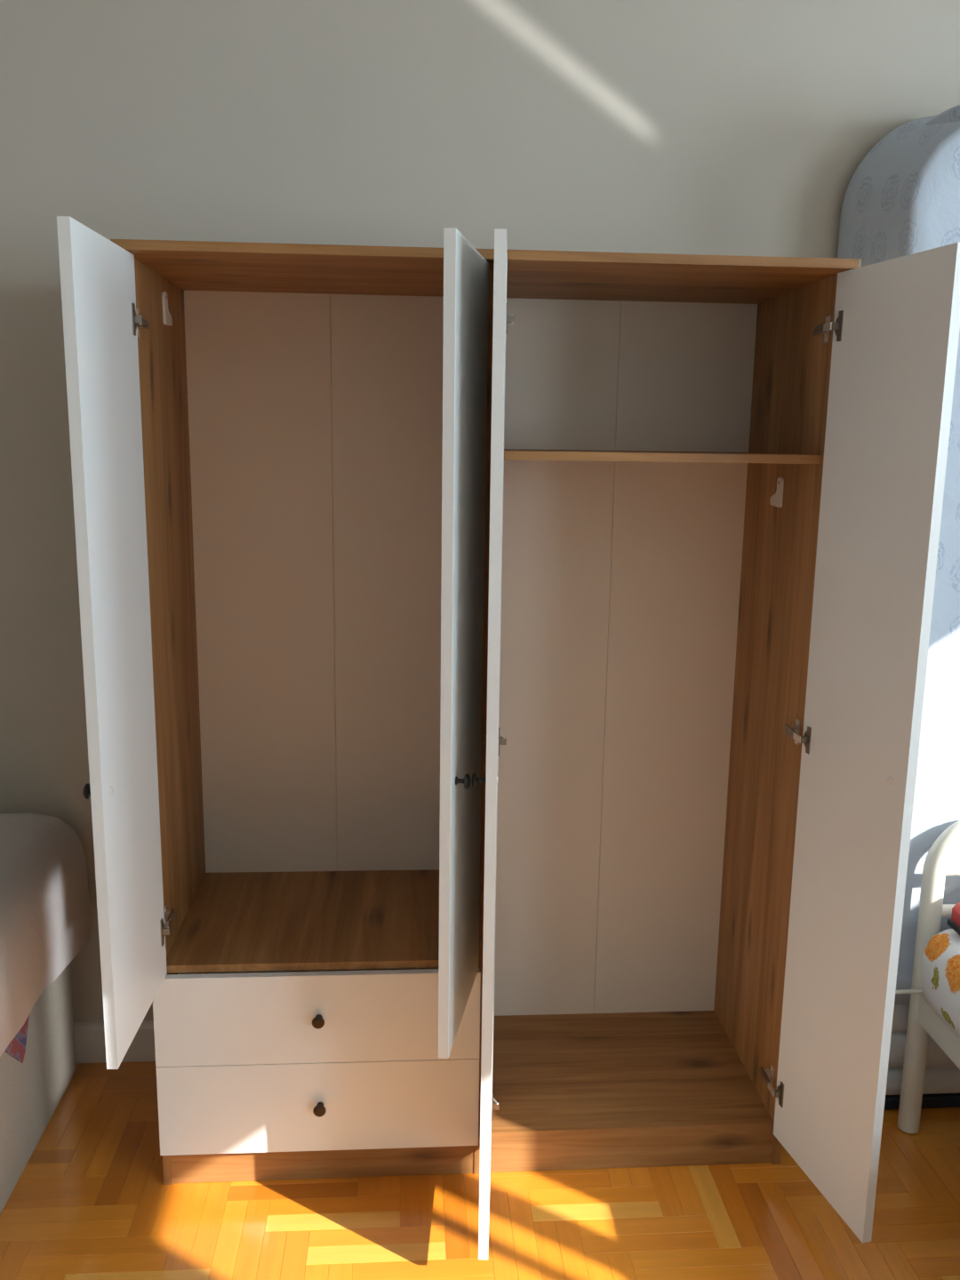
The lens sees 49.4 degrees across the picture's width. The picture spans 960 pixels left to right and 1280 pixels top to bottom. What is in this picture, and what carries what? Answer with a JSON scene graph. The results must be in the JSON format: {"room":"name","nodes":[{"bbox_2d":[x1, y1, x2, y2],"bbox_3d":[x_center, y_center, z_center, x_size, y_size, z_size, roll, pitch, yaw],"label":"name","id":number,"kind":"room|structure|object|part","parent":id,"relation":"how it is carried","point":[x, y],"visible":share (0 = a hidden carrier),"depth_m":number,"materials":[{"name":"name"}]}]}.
{"room":"bedroom","nodes":[
{"label":"bedroom","id":0,"kind":"room"},
{"bbox_2d":[0,0,959,1022],"bbox_3d":[-0.003,-0.269,2.389,4.900,2.604,0.100,0,11,-4],"label":"wall","id":1,"kind":"structure","parent":0,"point":[702,127],"depth_m":2.19,"materials":[{"name":"paint"}]},
{"bbox_2d":[73,1020,155,1063],"bbox_3d":[-1.514,0.965,2.465,1.698,0.100,0.014,0,11,-4],"label":"baseboard","id":2,"kind":"structure","parent":1,"relation":"attached to","point":[90,1044],"depth_m":2.50,"materials":[{"name":"white wood"}]},
{"bbox_2d":[0,1061,959,1279],"bbox_3d":[0.110,1.446,0.714,4.900,0.140,4.046,0,11,-4],"label":"floor","id":3,"kind":"structure","parent":0,"point":[92,1200],"depth_m":2.02,"materials":[{"name":"brown wood"}]},
{"bbox_2d":[0,963,76,1214],"bbox_3d":[-1.349,1.079,1.247,0.960,0.340,2.425,0,11,-4],"label":"bed","id":4,"kind":"object","parent":3,"relation":"on","point":[38,1065],"visible":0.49,"depth_m":2.19,"materials":[{"name":"white fabric"}]},
{"bbox_2d":[0,813,90,1056],"bbox_3d":[-1.326,0.748,1.178,1.060,0.329,2.456,0,11,-4],"label":"mattress","id":5,"kind":"object","parent":4,"relation":"on","point":[45,911],"visible":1,"depth_m":2.10,"materials":[{"name":"white fabric"}]},
{"bbox_2d":[56,216,959,1259],"bbox_3d":[0.028,0.203,2.044,1.364,1.800,0.759,0,11,-4],"label":"wardrobe","id":6,"kind":"object","parent":3,"relation":"on","point":[423,1004],"visible":1,"depth_m":2.21,"materials":[{"name":"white wood"}]},
{"bbox_3d":[-0.618,0.241,1.663,0.024,0.025,0.025,0,11,-4],"label":"knob","id":7,"kind":"part","parent":6,"relation":"part of","materials":[{"name":"black metal"}]},
{"bbox_3d":[-0.598,0.026,1.738,0.018,1.320,0.310,0,11,-2],"label":"door","id":8,"kind":"part","parent":6,"relation":"part of","materials":[{"name":"white laminate"}]},
{"bbox_3d":[-0.595,-0.555,1.830,0.010,0.048,0.036,0,11,-4],"label":"hinge plate","id":9,"kind":"part","parent":6,"relation":"part of","materials":[{"name":"silver metal"}]},
{"bbox_2d":[134,315,143,323],"bbox_3d":[-0.578,-0.543,1.771,0.013,0.012,0.009,0,11,-4],"label":"hinge","id":10,"kind":"object","parent":6,"relation":"on","point":[138,319],"depth_m":1.77,"materials":[{"name":"silver metal"}]},
{"bbox_3d":[-0.586,-0.553,1.823,0.008,0.015,0.056,0,11,-4],"label":"hinge arm","id":11,"kind":"part","parent":6,"relation":"part of","materials":[{"name":"silver metal"}]},
{"bbox_2d":[162,927,170,935],"bbox_3d":[-0.594,0.552,1.981,0.013,0.012,0.009,0,11,-4],"label":"hinge","id":12,"kind":"object","parent":6,"relation":"on","point":[166,931],"depth_m":1.98,"materials":[{"name":"silver metal"}]},
{"bbox_3d":[-0.610,0.540,2.040,0.010,0.048,0.036,0,11,-4],"label":"hinge plate","id":13,"kind":"part","parent":6,"relation":"part of","materials":[{"name":"silver metal"}]},
{"bbox_3d":[-0.631,0.180,2.153,0.016,1.784,0.443,0,11,-4],"label":"panel","id":14,"kind":"part","parent":6,"relation":"part of","materials":[{"name":"brown wood"}]},
{"bbox_3d":[-0.602,0.542,2.033,0.008,0.015,0.056,0,11,-4],"label":"hinge arm","id":15,"kind":"part","parent":6,"relation":"part of","materials":[{"name":"silver metal"}]},
{"bbox_3d":[-0.482,-0.086,2.339,0.306,1.327,0.003,0,11,-4],"label":"panel","id":16,"kind":"part","parent":6,"relation":"part of","materials":[{"name":"white wood"}]},
{"bbox_2d":[166,869,439,973],"bbox_3d":[-0.325,0.596,2.255,0.610,0.016,0.441,0,11,-4],"label":"shelf","id":17,"kind":"object","parent":6,"relation":"attached to","point":[233,920],"depth_m":2.20,"materials":[{"name":"brown wood"}]},
{"bbox_3d":[-0.316,0.740,2.047,0.631,0.186,0.017,0,11,-4],"label":"drawer","id":18,"kind":"part","parent":6,"relation":"part of","materials":[{"name":"white laminate"}]},
{"bbox_3d":[-0.318,0.927,2.083,0.631,0.193,0.017,0,11,-4],"label":"drawer","id":19,"kind":"part","parent":6,"relation":"part of","materials":[{"name":"white laminate"}]},
{"bbox_3d":[-0.313,0.739,2.026,0.025,0.025,0.023,0,11,-4],"label":"knob","id":20,"kind":"part","parent":6,"relation":"part of","materials":[{"name":"brown metal"}]},
{"bbox_3d":[-0.316,0.925,2.062,0.025,0.025,0.023,0,11,-4],"label":"knob","id":21,"kind":"part","parent":6,"relation":"part of","materials":[{"name":"brown metal"}]},
{"bbox_3d":[-0.177,-0.086,2.360,0.303,1.327,0.003,0,11,-4],"label":"panel","id":22,"kind":"part","parent":6,"relation":"part of","materials":[{"name":"white wood"}]},
{"bbox_3d":[-0.028,0.230,1.700,0.023,0.025,0.025,3,11,9],"label":"knob","id":23,"kind":"part","parent":6,"relation":"part of","materials":[{"name":"black metal"}]},
{"bbox_3d":[-0.027,0.026,1.779,0.018,1.320,0.310,3,11,9],"label":"door","id":24,"kind":"part","parent":6,"relation":"part of","materials":[{"name":"white laminate"}]},
{"bbox_3d":[-0.001,0.229,1.706,0.024,0.025,0.025,0,11,-4],"label":"knob","id":25,"kind":"part","parent":6,"relation":"part of","materials":[{"name":"black metal"}]},
{"bbox_3d":[0.008,-0.699,2.004,1.270,0.016,0.488,0,11,-4],"label":"panel","id":26,"kind":"part","parent":6,"relation":"part of","materials":[{"name":"brown wood"}]},
{"bbox_3d":[0.022,0.217,1.819,0.018,1.708,0.310,1,11,1],"label":"door","id":27,"kind":"part","parent":6,"relation":"part of","materials":[{"name":"white laminate"}]},
{"bbox_2d":[493,1102,499,1110],"bbox_3d":[0.032,0.936,2.097,0.013,0.012,0.009,1,11,1],"label":"hinge","id":28,"kind":"object","parent":6,"relation":"on","point":[496,1105],"depth_m":2.09,"materials":[{"name":"silver metal"}]},
{"bbox_2d":[499,737,506,744],"bbox_3d":[0.043,0.189,1.954,0.013,0.012,0.009,1,11,1],"label":"hinge","id":29,"kind":"object","parent":6,"relation":"on","point":[502,740],"depth_m":1.95,"materials":[{"name":"silver metal"}]},
{"bbox_2d":[507,314,514,322],"bbox_3d":[0.054,-0.557,1.811,0.013,0.012,0.009,1,11,1],"label":"hinge","id":30,"kind":"object","parent":6,"relation":"on","point":[510,318],"depth_m":1.81,"materials":[{"name":"silver metal"}]},
{"bbox_3d":[0.140,0.103,2.418,0.307,1.711,0.003,0,11,-4],"label":"panel","id":31,"kind":"part","parent":6,"relation":"part of","materials":[{"name":"white wood"}]},
{"bbox_3d":[0.294,0.972,2.379,0.610,0.016,0.422,0,11,-4],"label":"panel","id":32,"kind":"part","parent":6,"relation":"part of","materials":[{"name":"brown wood"}]},
{"bbox_2d":[504,448,823,463],"bbox_3d":[0.314,-0.374,2.117,0.610,0.016,0.431,0,11,-4],"label":"shelf","id":33,"kind":"object","parent":6,"relation":"attached to","point":[511,456],"depth_m":1.92,"materials":[{"name":"brown wood"}]},
{"bbox_3d":[0.445,0.104,2.439,0.302,1.711,0.003,0,11,-4],"label":"panel","id":34,"kind":"part","parent":6,"relation":"part of","materials":[{"name":"white wood"}]},
{"bbox_3d":[0.598,0.916,2.188,0.005,0.015,0.056,0,11,-4],"label":"hinge arm","id":35,"kind":"part","parent":6,"relation":"part of","materials":[{"name":"silver metal"}]},
{"bbox_3d":[0.607,0.915,2.196,0.010,0.048,0.036,0,11,-4],"label":"hinge plate","id":36,"kind":"part","parent":6,"relation":"part of","materials":[{"name":"silver metal"}]},
{"bbox_3d":[0.618,0.182,2.239,0.016,1.784,0.443,0,11,-4],"label":"panel","id":37,"kind":"part","parent":6,"relation":"part of","materials":[{"name":"brown wood"}]},
{"bbox_2d":[774,1088,781,1097],"bbox_3d":[0.607,0.927,2.134,0.013,0.012,0.009,-2,11,-15],"label":"hinge","id":38,"kind":"object","parent":6,"relation":"on","point":[778,1092],"depth_m":2.13,"materials":[{"name":"silver metal"}]},
{"bbox_3d":[0.609,0.180,2.046,0.005,0.015,0.056,0,11,-4],"label":"hinge arm","id":39,"kind":"part","parent":6,"relation":"part of","materials":[{"name":"silver metal"}]},
{"bbox_3d":[0.618,0.178,2.055,0.010,0.048,0.036,0,11,-4],"label":"hinge plate","id":40,"kind":"part","parent":6,"relation":"part of","materials":[{"name":"silver metal"}]},
{"bbox_2d":[800,736,807,743],"bbox_3d":[0.618,0.190,1.993,0.013,0.012,0.009,-2,11,-15],"label":"hinge","id":41,"kind":"object","parent":6,"relation":"on","point":[804,739],"depth_m":1.99,"materials":[{"name":"silver metal"}]},
{"bbox_3d":[0.620,-0.566,1.903,0.005,0.015,0.056,0,11,-4],"label":"hinge arm","id":42,"kind":"part","parent":6,"relation":"part of","materials":[{"name":"silver metal"}]},
{"bbox_3d":[0.628,-0.568,1.912,0.010,0.048,0.036,0,11,-4],"label":"hinge plate","id":43,"kind":"part","parent":6,"relation":"part of","materials":[{"name":"silver metal"}]},
{"bbox_2d":[831,322,839,329],"bbox_3d":[0.628,-0.556,1.850,0.013,0.012,0.009,-2,11,-15],"label":"hinge","id":44,"kind":"object","parent":6,"relation":"on","point":[834,325],"depth_m":1.85,"materials":[{"name":"silver metal"}]},
{"bbox_3d":[0.669,0.217,1.866,0.018,1.708,0.310,-2,11,-15],"label":"door","id":45,"kind":"part","parent":6,"relation":"part of","materials":[{"name":"white laminate"}]},
{"bbox_2d":[836,104,959,1109],"bbox_3d":[1.291,-0.019,2.314,1.052,2.168,0.302,0,11,-4],"label":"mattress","id":46,"kind":"object","parent":3,"relation":"on","point":[902,198],"visible":0.16,"depth_m":2.17,"materials":[{"name":"white fabric"}]},
{"bbox_2d":[895,819,959,1133],"bbox_3d":[1.367,0.910,1.275,1.162,0.730,2.065,0,11,-4],"label":"bed","id":47,"kind":"object","parent":3,"relation":"on","point":[923,1021],"visible":0.91,"depth_m":2.21,"materials":[{"name":"white metal"}]},
{"bbox_3d":[0.837,0.746,2.209,0.233,0.009,0.009,0,11,-4],"label":"thin rod","id":48,"kind":"part","parent":47,"relation":"part of","materials":[{"name":"white metal"}]},
{"bbox_3d":[1.019,0.975,1.266,0.028,0.060,1.985,0,11,-4],"label":"rail","id":49,"kind":"part","parent":47,"relation":"part of","materials":[{"name":"white metal"}]},
{"bbox_2d":[921,928,959,1039],"bbox_3d":[1.459,0.859,1.267,0.958,0.176,1.975,0,11,-4],"label":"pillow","id":50,"kind":"object","parent":47,"relation":"on","point":[940,962],"visible":0.98,"depth_m":2.10,"materials":[{"name":"white fabric"}]},
{"bbox_2d":[947,902,959,935],"bbox_3d":[1.064,0.558,2.120,0.194,0.092,0.080,0,11,-4],"label":"toy car","id":51,"kind":"object","parent":50,"relation":"on","point":[954,922],"visible":1,"depth_m":2.13,"materials":[{"name":"red plastic"}]},
{"bbox_3d":[1.406,0.575,2.244,0.886,0.026,0.027,0,11,-4],"label":"headboard rail","id":52,"kind":"part","parent":47,"relation":"part of","materials":[{"name":"white metal"}]},
{"bbox_3d":[1.408,0.486,2.227,0.886,0.022,0.023,0,11,-4],"label":"headboard rail","id":53,"kind":"part","parent":47,"relation":"part of","materials":[{"name":"white metal"}]}
]}

